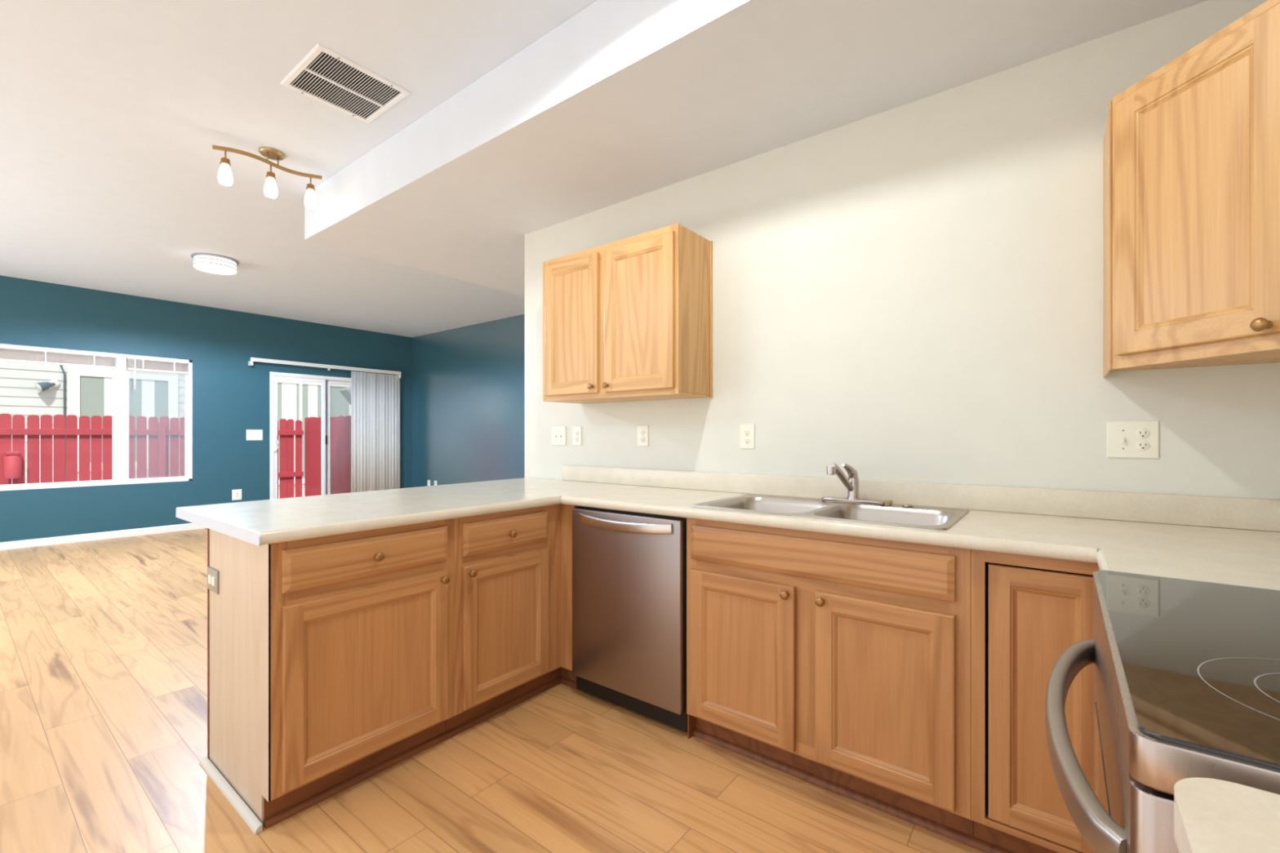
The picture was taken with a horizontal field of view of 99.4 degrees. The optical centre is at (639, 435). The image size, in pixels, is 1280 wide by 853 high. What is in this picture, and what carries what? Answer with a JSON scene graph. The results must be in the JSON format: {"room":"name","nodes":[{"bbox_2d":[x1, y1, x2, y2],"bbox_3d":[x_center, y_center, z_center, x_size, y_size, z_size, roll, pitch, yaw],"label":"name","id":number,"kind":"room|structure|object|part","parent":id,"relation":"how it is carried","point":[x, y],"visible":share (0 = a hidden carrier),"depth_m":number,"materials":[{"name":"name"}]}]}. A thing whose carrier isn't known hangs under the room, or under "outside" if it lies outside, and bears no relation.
{"room":"kitchen","nodes":[
{"label":"kitchen","id":0,"kind":"room"},
{"bbox_2d":[0,275,412,542],"bbox_3d":[-5.917,-0.234,6.699,0.120,2.860,6.500,0,0,38],"label":"wall","id":1,"kind":"structure","parent":0,"point":[231,397],"depth_m":6.93,"materials":[{"name":"blue paint"}]},
{"bbox_2d":[0,343,192,491],"bbox_3d":[-6.496,-0.189,5.926,0.094,1.540,2.530,0,0,38],"label":"window","id":2,"kind":"structure","parent":1,"relation":"in","point":[120,375],"depth_m":6.39,"materials":[{"name":"plastic"}]},
{"bbox_3d":[-6.503,-0.186,5.929,0.038,1.466,1.125,0,0,38],"label":"sash","id":3,"kind":"part","parent":2,"relation":"part of","materials":[{"name":"plastic"}]},
{"bbox_2d":[0,344,116,368],"bbox_3d":[-6.457,-0.856,5.893,0.036,0.169,1.125,0,0,38],"label":"mini blind","id":4,"kind":"object","parent":2,"relation":"attached to","point":[50,352],"visible":1,"depth_m":5.95,"materials":[{"name":"white plastic"}]},
{"bbox_3d":[-6.458,-0.786,5.894,0.028,0.020,1.113,0,0,38],"label":"rail","id":5,"kind":"part","parent":4,"relation":"part of","materials":[{"name":"white plastic"}]},
{"bbox_3d":[-5.928,-0.186,6.669,0.038,1.466,0.580,0,0,38],"label":"sash","id":6,"kind":"part","parent":2,"relation":"part of","materials":[{"name":"plastic"}]},
{"bbox_2d":[126,355,189,389],"bbox_3d":[-5.877,-0.742,6.631,0.046,0.397,0.578,0,0,38],"label":"mini blind","id":7,"kind":"object","parent":2,"relation":"attached to","point":[176,364],"visible":1,"depth_m":6.61,"materials":[{"name":"white plastic"}]},
{"bbox_3d":[-5.883,-0.786,6.635,0.028,0.020,0.566,0,0,38],"label":"rail","id":8,"kind":"part","parent":7,"relation":"part of","materials":[{"name":"white plastic"}]},
{"bbox_2d":[0,523,206,550],"bbox_3d":[-6.511,1.155,5.824,0.014,0.082,4.390,0,0,38],"label":"baseboard","id":9,"kind":"structure","parent":1,"relation":"attached to","point":[147,531],"depth_m":6.19,"materials":[{"name":"white wood"}]},
{"bbox_2d":[231,488,241,500],"bbox_3d":[-5.396,0.796,7.265,0.008,0.140,0.108,0,0,38],"label":"wall outlet","id":10,"kind":"object","parent":1,"relation":"attached to","point":[236,494],"visible":1,"depth_m":7.26,"materials":[{"name":"white plastic"}]},
{"bbox_2d":[246,429,262,439],"bbox_3d":[-5.269,-0.004,7.421,0.018,0.145,0.190,0,0,38],"label":"light switch","id":11,"kind":"object","parent":1,"relation":"attached to","point":[251,434],"visible":1,"depth_m":7.42,"materials":[{"name":"white plastic"}]},
{"bbox_2d":[270,371,351,499],"bbox_3d":[-4.714,0.154,8.195,0.164,2.085,1.540,0,0,38],"label":"door","id":12,"kind":"structure","parent":1,"relation":"in","point":[325,381],"depth_m":8.07,"materials":[{"name":"plastic"}]},
{"bbox_3d":[-5.103,0.131,7.614,0.070,0.250,0.030,0,0,23],"label":"handle","id":13,"kind":"part","parent":12,"relation":"part of","materials":[{"name":"white plastic"}]},
{"bbox_3d":[-4.948,0.162,7.894,0.035,1.998,0.683,0,0,38],"label":"panel","id":14,"kind":"part","parent":12,"relation":"part of","materials":[{"name":"glass"}]},
{"bbox_3d":[-4.744,0.149,8.187,0.032,1.955,0.034,0,0,38],"label":"screen frame","id":15,"kind":"part","parent":12,"relation":"part of","materials":[{"name":"grey metal"}]},
{"bbox_3d":[-4.529,0.162,8.506,0.035,1.998,0.728,0,0,38],"label":"panel","id":16,"kind":"part","parent":12,"relation":"part of","materials":[{"name":"glass"}]},
{"bbox_2d":[248,357,400,492],"bbox_3d":[-4.630,0.054,8.163,0.113,2.205,2.102,0,0,38],"label":"vertical blind","id":17,"kind":"object","parent":1,"relation":"attached to","point":[375,397],"visible":0.77,"depth_m":8.62,"materials":[{"name":"white plastic"}]},
{"bbox_2d":[281,382,296,479],"bbox_3d":[-8.538,-0.094,13.204,0.006,2.340,0.320,0,0,38],"label":"glass pane","id":18,"kind":"object","parent":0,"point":[288,389],"depth_m":13.21,"materials":[{"name":"clear glass"}]},
{"bbox_2d":[0,0,596,337],"bbox_3d":[-1.359,-1.724,3.234,11.570,0.120,6.620,0,0,38],"label":"ceiling","id":19,"kind":"structure","parent":0,"point":[113,113],"depth_m":3.03,"materials":[{"name":"white paint"}]},
{"bbox_2d":[191,253,239,275],"bbox_3d":[-4.011,-1.608,5.127,0.354,0.110,0.354,0,0,38],"label":"flush light","id":20,"kind":"object","parent":19,"relation":"attached to","point":[215,264],"visible":1,"depth_m":5.03,"materials":[{"name":"white glass"}]},
{"bbox_2d":[212,145,322,208],"bbox_3d":[-2.175,-1.532,3.187,0.132,0.262,0.529,0,0,38],"label":"track light","id":21,"kind":"object","parent":19,"relation":"attached to","point":[224,174],"visible":1,"depth_m":3.16,"materials":[{"name":"gold metal"}]},
{"bbox_3d":[-2.309,-1.455,3.022,0.069,0.106,0.069,0,0,38],"label":"lamp shade","id":22,"kind":"part","parent":21,"relation":"part of","materials":[{"name":"white glass"}]},
{"bbox_3d":[-2.164,-1.455,3.182,0.069,0.106,0.069,0,0,38],"label":"lamp shade","id":23,"kind":"part","parent":21,"relation":"part of","materials":[{"name":"white glass"}]},
{"bbox_3d":[-2.024,-1.455,3.336,0.069,0.106,0.069,0,0,38],"label":"lamp shade","id":24,"kind":"part","parent":21,"relation":"part of","materials":[{"name":"white glass"}]},
{"bbox_2d":[280,43,411,123],"bbox_3d":[-1.404,-1.658,2.596,0.422,0.010,0.418,0,0,38],"label":"ceiling vent","id":25,"kind":"object","parent":19,"relation":"in","point":[325,76],"visible":1,"depth_m":2.57,"materials":[{"name":"white metal"}]},
{"bbox_2d":[412,314,524,487],"bbox_3d":[-1.523,-0.234,7.477,6.105,2.860,0.120,0,0,38],"label":"wall","id":26,"kind":"structure","parent":0,"point":[468,381],"depth_m":8.23,"materials":[{"name":"blue paint"}]},
{"bbox_2d":[0,528,985,852],"bbox_3d":[-1.349,1.256,3.150,11.450,0.120,6.500,0,0,38],"label":"floor","id":27,"kind":"structure","parent":0,"point":[104,642],"depth_m":1.94,"materials":[{"name":"brown wood"}]},
{"bbox_2d":[199,755,262,835],"bbox_3d":[-1.372,1.185,1.807,0.571,0.021,0.019,0,0,38],"label":"trim","id":28,"kind":"structure","parent":27,"relation":"on","point":[245,812],"depth_m":1.77,"materials":[{"name":"white wood"}]},
{"bbox_2d":[207,518,453,826],"bbox_3d":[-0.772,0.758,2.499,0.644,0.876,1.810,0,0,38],"label":"base cabinet","id":29,"kind":"object","parent":27,"relation":"on","point":[331,658],"visible":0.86,"depth_m":1.80,"materials":[{"name":"brown wood"}]},
{"bbox_2d":[207,566,218,594],"bbox_3d":[-1.530,0.518,1.942,0.115,0.082,0.008,0,0,38],"label":"wall outlet","id":30,"kind":"object","parent":29,"relation":"attached to","point":[212,574],"visible":1,"depth_m":1.93,"materials":[{"name":"beige plastic"}]},
{"bbox_2d":[208,574,211,584],"bbox_3d":[-1.547,0.518,1.952,0.028,0.032,0.004,0,0,38],"label":"socket","id":31,"kind":"object","parent":30,"relation":"attached to","point":[209,575],"depth_m":1.95,"materials":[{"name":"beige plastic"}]},
{"bbox_2d":[211,576,214,586],"bbox_3d":[-1.515,0.518,1.927,0.028,0.032,0.004,0,0,38],"label":"socket","id":32,"kind":"object","parent":30,"relation":"attached to","point":[212,577],"depth_m":1.93,"materials":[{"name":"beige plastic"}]},
{"bbox_3d":[-1.339,0.758,1.803,0.583,0.876,0.006,0,0,38],"label":"panel","id":33,"kind":"part","parent":29,"relation":"part of","materials":[{"name":"brown wood"}]},
{"bbox_3d":[-0.926,0.708,1.875,0.019,0.776,0.626,0,0,38],"label":"frame","id":34,"kind":"part","parent":29,"relation":"part of","materials":[{"name":"brown wood"}]},
{"bbox_3d":[-0.911,0.414,1.863,0.020,0.131,0.558,0,0,38],"label":"drawer","id":35,"kind":"part","parent":29,"relation":"part of","materials":[{"name":"brown wood"}]},
{"bbox_3d":[-0.911,0.801,1.863,0.020,0.563,0.558,0,0,38],"label":"door","id":36,"kind":"part","parent":29,"relation":"part of","materials":[{"name":"brown wood"}]},
{"bbox_3d":[-0.914,0.801,1.865,0.006,0.422,0.417,0,0,38],"label":"panel","id":37,"kind":"part","parent":29,"relation":"part of","materials":[{"name":"brown wood"}]},
{"bbox_3d":[-0.890,0.413,1.848,0.032,0.031,0.031,0,0,38],"label":"knob","id":38,"kind":"part","parent":29,"relation":"part of","materials":[{"name":"gold metal"}]},
{"bbox_3d":[-0.736,0.544,2.046,0.032,0.031,0.031,0,0,38],"label":"knob","id":39,"kind":"part","parent":29,"relation":"part of","materials":[{"name":"gold metal"}]},
{"bbox_2d":[263,675,579,828],"bbox_3d":[-0.711,1.185,2.109,0.142,0.021,1.250,0,0,38],"label":"toe kick","id":40,"kind":"structure","parent":27,"relation":"on","point":[325,794],"depth_m":1.99,"materials":[{"name":"brown wood"}]},
{"bbox_2d":[445,503,576,731],"bbox_3d":[-0.564,0.758,2.722,0.664,0.876,1.154,0,0,38],"label":"base cabinet","id":41,"kind":"object","parent":27,"relation":"on","point":[513,570],"visible":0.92,"depth_m":2.32,"materials":[{"name":"brown wood"}]},
{"bbox_3d":[-0.661,0.544,2.143,0.032,0.031,0.031,0,0,38],"label":"knob","id":42,"kind":"part","parent":41,"relation":"part of","materials":[{"name":"gold metal"}]},
{"bbox_3d":[-0.560,0.414,2.315,0.020,0.131,0.447,0,0,38],"label":"drawer","id":43,"kind":"part","parent":41,"relation":"part of","materials":[{"name":"brown wood"}]},
{"bbox_3d":[-0.560,0.801,2.315,0.020,0.563,0.447,0,0,38],"label":"door","id":44,"kind":"part","parent":41,"relation":"part of","materials":[{"name":"brown wood"}]},
{"bbox_3d":[-0.563,0.801,2.317,0.006,0.422,0.306,0,0,38],"label":"panel","id":45,"kind":"part","parent":41,"relation":"part of","materials":[{"name":"brown wood"}]},
{"bbox_3d":[-0.539,0.417,2.301,0.032,0.031,0.031,0,0,38],"label":"knob","id":46,"kind":"part","parent":41,"relation":"part of","materials":[{"name":"gold metal"}]},
{"bbox_2d":[572,506,687,732],"bbox_3d":[0.094,0.756,2.528,0.608,0.856,0.652,0,0,38],"label":"dishwasher","id":47,"kind":"object","parent":27,"relation":"on","point":[629,568],"visible":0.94,"depth_m":2.27,"materials":[{"name":"silver metal"}]},
{"bbox_3d":[-0.085,0.375,2.286,0.513,0.052,0.049,0,0,38],"label":"handle","id":48,"kind":"part","parent":47,"relation":"part of","materials":[{"name":"silver metal"}]},
{"bbox_2d":[686,517,973,835],"bbox_3d":[0.725,0.758,2.051,0.961,0.876,0.632,0,0,38],"label":"base cabinet","id":49,"kind":"object","parent":27,"relation":"on","point":[845,660],"visible":1,"depth_m":1.77,"materials":[{"name":"brown wood"}]},
{"bbox_3d":[0.367,0.801,1.988,0.278,0.422,0.006,0,0,38],"label":"panel","id":50,"kind":"part","parent":49,"relation":"part of","materials":[{"name":"brown wood"}]},
{"bbox_3d":[0.364,0.801,1.984,0.419,0.563,0.020,0,0,38],"label":"door","id":51,"kind":"part","parent":49,"relation":"part of","materials":[{"name":"brown wood"}]},
{"bbox_3d":[0.495,0.544,1.850,0.031,0.031,0.032,0,0,38],"label":"knob","id":52,"kind":"part","parent":49,"relation":"part of","materials":[{"name":"gold metal"}]},
{"bbox_3d":[0.591,0.544,1.776,0.031,0.031,0.032,0,0,38],"label":"knob","id":53,"kind":"part","parent":49,"relation":"part of","materials":[{"name":"gold metal"}]},
{"bbox_3d":[0.750,0.801,1.690,0.264,0.422,0.006,0,0,38],"label":"panel","id":54,"kind":"part","parent":49,"relation":"part of","materials":[{"name":"brown wood"}]},
{"bbox_3d":[0.747,0.801,1.687,0.405,0.563,0.020,0,0,38],"label":"door","id":55,"kind":"part","parent":49,"relation":"part of","materials":[{"name":"brown wood"}]},
{"bbox_2d":[693,728,1014,852],"bbox_3d":[0.617,1.185,1.615,1.310,0.021,0.400,0,0,38],"label":"toe kick","id":56,"kind":"structure","parent":27,"relation":"on","point":[958,836],"depth_m":1.78,"materials":[{"name":"brown wood"}]},
{"bbox_2d":[970,549,1099,852],"bbox_3d":[1.366,0.758,1.364,0.892,0.876,0.930,0,0,38],"label":"base cabinet","id":57,"kind":"object","parent":27,"relation":"on","point":[1026,611],"visible":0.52,"depth_m":1.48,"materials":[{"name":"brown wood"}]},
{"bbox_2d":[175,465,1279,590],"bbox_3d":[0.085,0.254,1.815,3.532,0.132,1.845,0,0,38],"label":"countertop","id":58,"kind":"structure","parent":57,"relation":"on","point":[1227,540],"depth_m":1.83,"materials":[{"name":"laminate"}]},
{"bbox_2d":[692,493,968,529],"bbox_3d":[0.713,0.363,2.087,0.900,0.192,0.530,0,0,38],"label":"sink","id":59,"kind":"object","parent":58,"relation":"in","point":[907,515],"visible":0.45,"depth_m":2.12,"materials":[{"name":"silver metal"}]},
{"bbox_2d":[821,462,892,506],"bbox_3d":[0.836,0.191,2.166,0.277,0.172,0.214,0,0,38],"label":"faucet","id":60,"kind":"object","parent":58,"relation":"on","point":[851,483],"visible":1,"depth_m":2.20,"materials":[{"name":"silver metal"}]},
{"bbox_3d":[0.808,0.169,2.176,0.171,0.127,0.033,0,0,-42],"label":"spout","id":61,"kind":"part","parent":60,"relation":"part of","materials":[{"name":"silver metal"}]},
{"bbox_3d":[0.858,0.147,2.218,0.091,0.067,0.041,0,0,-39],"label":"lever","id":62,"kind":"part","parent":60,"relation":"part of","materials":[{"name":"silver metal"}]},
{"bbox_3d":[0.878,0.270,2.234,0.260,0.015,0.056,0,0,38],"label":"deck plate","id":63,"kind":"part","parent":60,"relation":"part of","materials":[{"name":"silver metal"}]},
{"bbox_3d":[0.984,0.268,2.149,0.022,0.019,0.044,0,0,38],"label":"plate","id":64,"kind":"part","parent":60,"relation":"part of","materials":[{"name":"metal"}]},
{"bbox_3d":[1.084,0.718,1.454,0.121,0.581,0.006,0,0,38],"label":"panel","id":65,"kind":"part","parent":57,"relation":"part of","materials":[{"name":"brown wood"}]},
{"bbox_2d":[1044,569,1279,852],"bbox_3d":[0.922,0.626,0.618,0.739,1.100,0.770,0,0,38],"label":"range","id":66,"kind":"object","parent":27,"relation":"on","point":[1186,673],"visible":0.98,"depth_m":0.62,"materials":[{"name":"silver metal"}]},
{"bbox_2d":[1044,596,1178,852],"bbox_3d":[0.678,0.660,0.807,0.122,0.672,0.768,0,0,38],"label":"handle","id":67,"kind":"object","parent":66,"relation":"in","point":[1124,811],"depth_m":0.64,"materials":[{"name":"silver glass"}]},
{"bbox_2d":[1093,569,1279,795],"bbox_3d":[0.939,0.294,0.604,0.643,0.048,0.770,0,0,38],"label":"cooktop","id":68,"kind":"object","parent":66,"relation":"in","point":[1193,666],"depth_m":0.61,"materials":[{"name":"black glass"}]},
{"bbox_3d":[0.498,0.758,0.005,0.595,0.876,0.698,0,0,38],"label":"base cabinet","id":69,"kind":"object","parent":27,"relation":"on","visible":0},
{"bbox_2d":[1173,777,1279,852],"bbox_3d":[0.495,0.254,-0.007,0.649,0.132,0.694,0,0,38],"label":"countertop","id":70,"kind":"structure","parent":69,"relation":"on","point":[1211,815],"depth_m":0.40,"materials":[{"name":"laminate"}]},
{"bbox_2d":[304,0,1208,296],"bbox_3d":[0.635,-1.506,3.589,4.845,0.314,3.373,0,0,38],"label":"ceiling","id":71,"kind":"structure","parent":0,"point":[621,100],"depth_m":2.24,"materials":[{"name":"white paint"}]},
{"bbox_2d":[524,0,1279,499],"bbox_3d":[0.673,-0.076,2.606,3.580,2.545,0.120,0,0,38],"label":"wall","id":72,"kind":"structure","parent":0,"point":[913,291],"depth_m":2.14,"materials":[{"name":"beige paint"}]},
{"bbox_2d":[551,426,566,445],"bbox_3d":[-0.519,0.004,3.443,0.125,0.120,0.018,0,0,38],"label":"light switch","id":73,"kind":"object","parent":72,"relation":"attached to","point":[558,433],"visible":1,"depth_m":3.44,"materials":[{"name":"beige plastic"}]},
{"bbox_2d":[573,426,582,445],"bbox_3d":[-0.389,0.004,3.349,0.075,0.118,0.008,0,0,38],"label":"wall outlet","id":74,"kind":"object","parent":72,"relation":"attached to","point":[577,430],"visible":1,"depth_m":3.34,"materials":[{"name":"beige plastic"}]},
{"bbox_2d":[542,223,712,404],"bbox_3d":[-0.109,-0.589,2.910,0.935,0.798,0.355,0,0,38],"label":"upper cabinet","id":75,"kind":"object","parent":72,"relation":"attached to","point":[628,319],"visible":1,"depth_m":2.73,"materials":[{"name":"brown wood"}]},
{"bbox_3d":[-0.372,-0.587,2.948,0.255,0.589,0.006,0,0,38],"label":"panel","id":76,"kind":"part","parent":75,"relation":"part of","materials":[{"name":"brown wood"}]},
{"bbox_3d":[-0.375,-0.587,2.944,0.396,0.730,0.020,0,0,38],"label":"door","id":77,"kind":"part","parent":75,"relation":"part of","materials":[{"name":"brown wood"}]},
{"bbox_3d":[-0.256,-0.254,2.820,0.031,0.031,0.032,0,0,38],"label":"knob","id":78,"kind":"part","parent":75,"relation":"part of","materials":[{"name":"gold metal"}]},
{"bbox_3d":[-0.175,-0.254,2.757,0.031,0.031,0.032,0,0,38],"label":"knob","id":79,"kind":"part","parent":75,"relation":"part of","materials":[{"name":"gold metal"}]},
{"bbox_3d":[-0.089,-0.200,2.940,0.924,0.012,0.283,0,0,38],"label":"panel","id":80,"kind":"part","parent":75,"relation":"part of","materials":[{"name":"brown wood"}]},
{"bbox_3d":[-0.009,-0.587,2.665,0.286,0.589,0.006,0,0,38],"label":"panel","id":81,"kind":"part","parent":75,"relation":"part of","materials":[{"name":"brown wood"}]},
{"bbox_3d":[-0.011,-0.587,2.662,0.427,0.730,0.020,0,0,38],"label":"door","id":82,"kind":"part","parent":75,"relation":"part of","materials":[{"name":"brown wood"}]},
{"bbox_2d":[637,425,648,446],"bbox_3d":[0.015,0.003,3.035,0.078,0.120,0.008,0,0,38],"label":"wall outlet","id":83,"kind":"object","parent":72,"relation":"attached to","point":[642,430],"visible":1,"depth_m":3.03,"materials":[{"name":"beige plastic"}]},
{"bbox_2d":[640,436,644,442],"bbox_3d":[0.013,0.023,3.033,0.034,0.034,0.003,0,0,38],"label":"socket","id":84,"kind":"object","parent":83,"relation":"attached to","point":[642,438],"depth_m":3.03,"materials":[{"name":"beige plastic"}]},
{"bbox_2d":[640,429,644,435],"bbox_3d":[0.013,-0.016,3.033,0.034,0.034,0.003,0,0,38],"label":"socket","id":85,"kind":"object","parent":83,"relation":"attached to","point":[642,431],"depth_m":3.03,"materials":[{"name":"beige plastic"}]},
{"bbox_2d":[740,424,755,448],"bbox_3d":[0.522,0.006,2.641,0.078,0.120,0.008,0,0,38],"label":"wall outlet","id":86,"kind":"object","parent":72,"relation":"attached to","point":[747,431],"visible":1,"depth_m":2.64,"materials":[{"name":"beige plastic"}]},
{"bbox_2d":[743,436,750,444],"bbox_3d":[0.520,0.026,2.639,0.034,0.034,0.003,0,0,38],"label":"socket","id":87,"kind":"object","parent":86,"relation":"attached to","point":[746,439],"depth_m":2.64,"materials":[{"name":"beige plastic"}]},
{"bbox_2d":[743,429,750,435],"bbox_3d":[0.520,-0.013,2.639,0.034,0.034,0.003,0,0,38],"label":"socket","id":88,"kind":"object","parent":86,"relation":"attached to","point":[746,432],"depth_m":2.64,"materials":[{"name":"beige plastic"}]},
{"bbox_2d":[561,465,1279,532],"bbox_3d":[0.488,0.235,2.063,3.200,0.094,0.960,0,0,38],"label":"backsplash","id":89,"kind":"structure","parent":72,"relation":"attached to","point":[1233,513],"depth_m":2.01,"materials":[{"name":"laminate"}]},
{"bbox_2d":[1106,420,1159,458],"bbox_3d":[1.619,0.014,1.783,0.128,0.123,0.018,0,0,38],"label":"outlet","id":90,"kind":"object","parent":72,"relation":"attached to","point":[1125,439],"visible":1,"depth_m":1.78,"materials":[{"name":"beige plastic"}]},
{"bbox_2d":[1135,440,1150,450],"bbox_3d":[1.640,0.034,1.770,0.034,0.034,0.003,0,0,38],"label":"socket","id":91,"kind":"object","parent":90,"relation":"attached to","point":[1140,445],"depth_m":1.77,"materials":[{"name":"beige plastic"}]},
{"bbox_2d":[1135,428,1150,439],"bbox_3d":[1.640,-0.005,1.770,0.034,0.034,0.003,0,0,38],"label":"socket","id":92,"kind":"object","parent":90,"relation":"attached to","point":[1140,433],"depth_m":1.77,"materials":[{"name":"beige plastic"}]},
{"bbox_2d":[1103,0,1279,377],"bbox_3d":[1.618,-0.591,1.405,0.609,0.794,0.613,0,0,38],"label":"upper cabinet","id":93,"kind":"object","parent":72,"relation":"attached to","point":[1192,148],"visible":1,"depth_m":1.36,"materials":[{"name":"brown wood"}]},
{"bbox_3d":[1.479,-0.591,1.718,0.006,0.794,0.289,0,0,38],"label":"panel","id":94,"kind":"part","parent":93,"relation":"part of","materials":[{"name":"brown wood"}]},
{"bbox_3d":[1.404,-0.594,1.377,0.006,0.581,0.237,0,0,-7],"label":"panel","id":95,"kind":"part","parent":93,"relation":"part of","materials":[{"name":"brown wood"}]},
{"bbox_3d":[1.393,-0.248,1.215,0.032,0.031,0.031,0,0,-7],"label":"knob","id":96,"kind":"part","parent":93,"relation":"part of","materials":[{"name":"gold metal"}]},
{"label":"outside","id":97,"kind":"structure","parent":0,"visible":0},
{"bbox_3d":[-11.439,1.496,11.938,15.030,0.100,18.000,0,0,38],"label":"ground","id":98,"kind":"structure","parent":97,"visible":0},
{"bbox_2d":[0,413,303,498],"bbox_3d":[-8.381,0.564,8.175,0.113,1.756,6.010,0,0,38],"label":"fence","id":99,"kind":"object","parent":98,"relation":"on","point":[158,433],"visible":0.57,"depth_m":8.30,"materials":[{"name":"red wood"}]},
{"bbox_2d":[3,451,22,478],"bbox_3d":[-8.743,0.411,7.564,0.172,0.370,0.170,0,0,38],"label":"meter box","id":100,"kind":"object","parent":99,"relation":"attached to","point":[12,461],"visible":1,"depth_m":7.51,"materials":[{"name":"red metal"}]},
{"bbox_2d":[4,451,20,455],"bbox_3d":[-8.748,0.251,7.568,0.159,0.050,0.140,0,0,38],"label":"hood","id":101,"kind":"object","parent":100,"relation":"attached to","point":[7,453],"depth_m":7.52,"materials":[{"name":"red metal"}]},
{"bbox_3d":[-8.395,-0.049,8.186,0.039,0.090,6.010,0,0,38],"label":"rail","id":102,"kind":"part","parent":99,"relation":"part of","materials":[{"name":"red wood"}]},
{"bbox_3d":[-7.808,0.619,8.864,0.054,1.645,0.090,0,0,38],"label":"post","id":103,"kind":"part","parent":99,"relation":"part of","materials":[{"name":"red wood"}]},
{"bbox_3d":[-8.395,0.751,8.186,0.039,0.090,6.010,0,0,38],"label":"rail","id":104,"kind":"part","parent":99,"relation":"part of","materials":[{"name":"red wood"}]},
{"bbox_2d":[0,350,351,495],"bbox_3d":[-10.326,-1.194,11.073,0.250,5.280,18.000,0,0,38],"label":"house","id":105,"kind":"structure","parent":98,"relation":"on","point":[81,391],"depth_m":10.67,"materials":[{"name":"white wood"}]},
{"bbox_2d":[34,379,59,391],"bbox_3d":[-10.913,-0.912,10.010,0.170,0.243,0.350,0,0,15],"label":"light","id":106,"kind":"object","parent":105,"relation":"attached to","point":[42,386],"visible":1,"depth_m":9.93,"materials":[{"name":"white metal"}]},
{"bbox_2d":[104,377,111,416],"bbox_3d":[-10.455,-0.304,10.736,0.006,1.670,0.210,0,0,38],"label":"curtain","id":107,"kind":"object","parent":105,"relation":"hanging from","point":[108,380],"depth_m":10.70,"materials":[{"name":"white fabric"}]},
{"bbox_3d":[-10.331,-0.304,10.906,0.006,1.670,1.300,0,0,38],"label":"pane","id":108,"kind":"part","parent":105,"relation":"part of","materials":[{"name":"clear glass"}]},
{"bbox_2d":[142,379,154,461],"bbox_3d":[-10.120,-0.304,11.166,0.006,1.670,0.200,0,0,38],"label":"curtain","id":109,"kind":"object","parent":105,"relation":"hanging from","point":[148,385],"depth_m":11.17,"materials":[{"name":"white fabric"}]},
{"bbox_2d":[307,384,317,417],"bbox_3d":[-8.213,-0.094,13.622,0.006,2.340,0.220,0,0,38],"label":"curtain","id":110,"kind":"object","parent":105,"relation":"hanging from","point":[312,388],"depth_m":13.61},
{"bbox_3d":[-8.209,-0.094,13.639,0.006,2.340,1.710,0,0,38],"label":"pane","id":111,"kind":"part","parent":105,"relation":"part of","materials":[{"name":"clear glass"}]},
{"bbox_2d":[304,415,351,496],"bbox_3d":[-5.586,0.531,9.870,2.354,1.770,0.055,0,0,38],"label":"fence","id":112,"kind":"object","parent":98,"relation":"on","point":[340,426],"visible":0.53,"depth_m":9.81,"materials":[{"name":"red wood"}]},
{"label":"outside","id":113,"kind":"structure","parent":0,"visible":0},
{"bbox_2d":[339,386,351,404],"bbox_3d":[-6.626,-0.779,13.105,0.400,1.550,1.050,0,0,38],"label":"roof corner","id":114,"kind":"structure","parent":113,"point":[346,393],"depth_m":12.77,"materials":[{"name":"white"}]}
]}

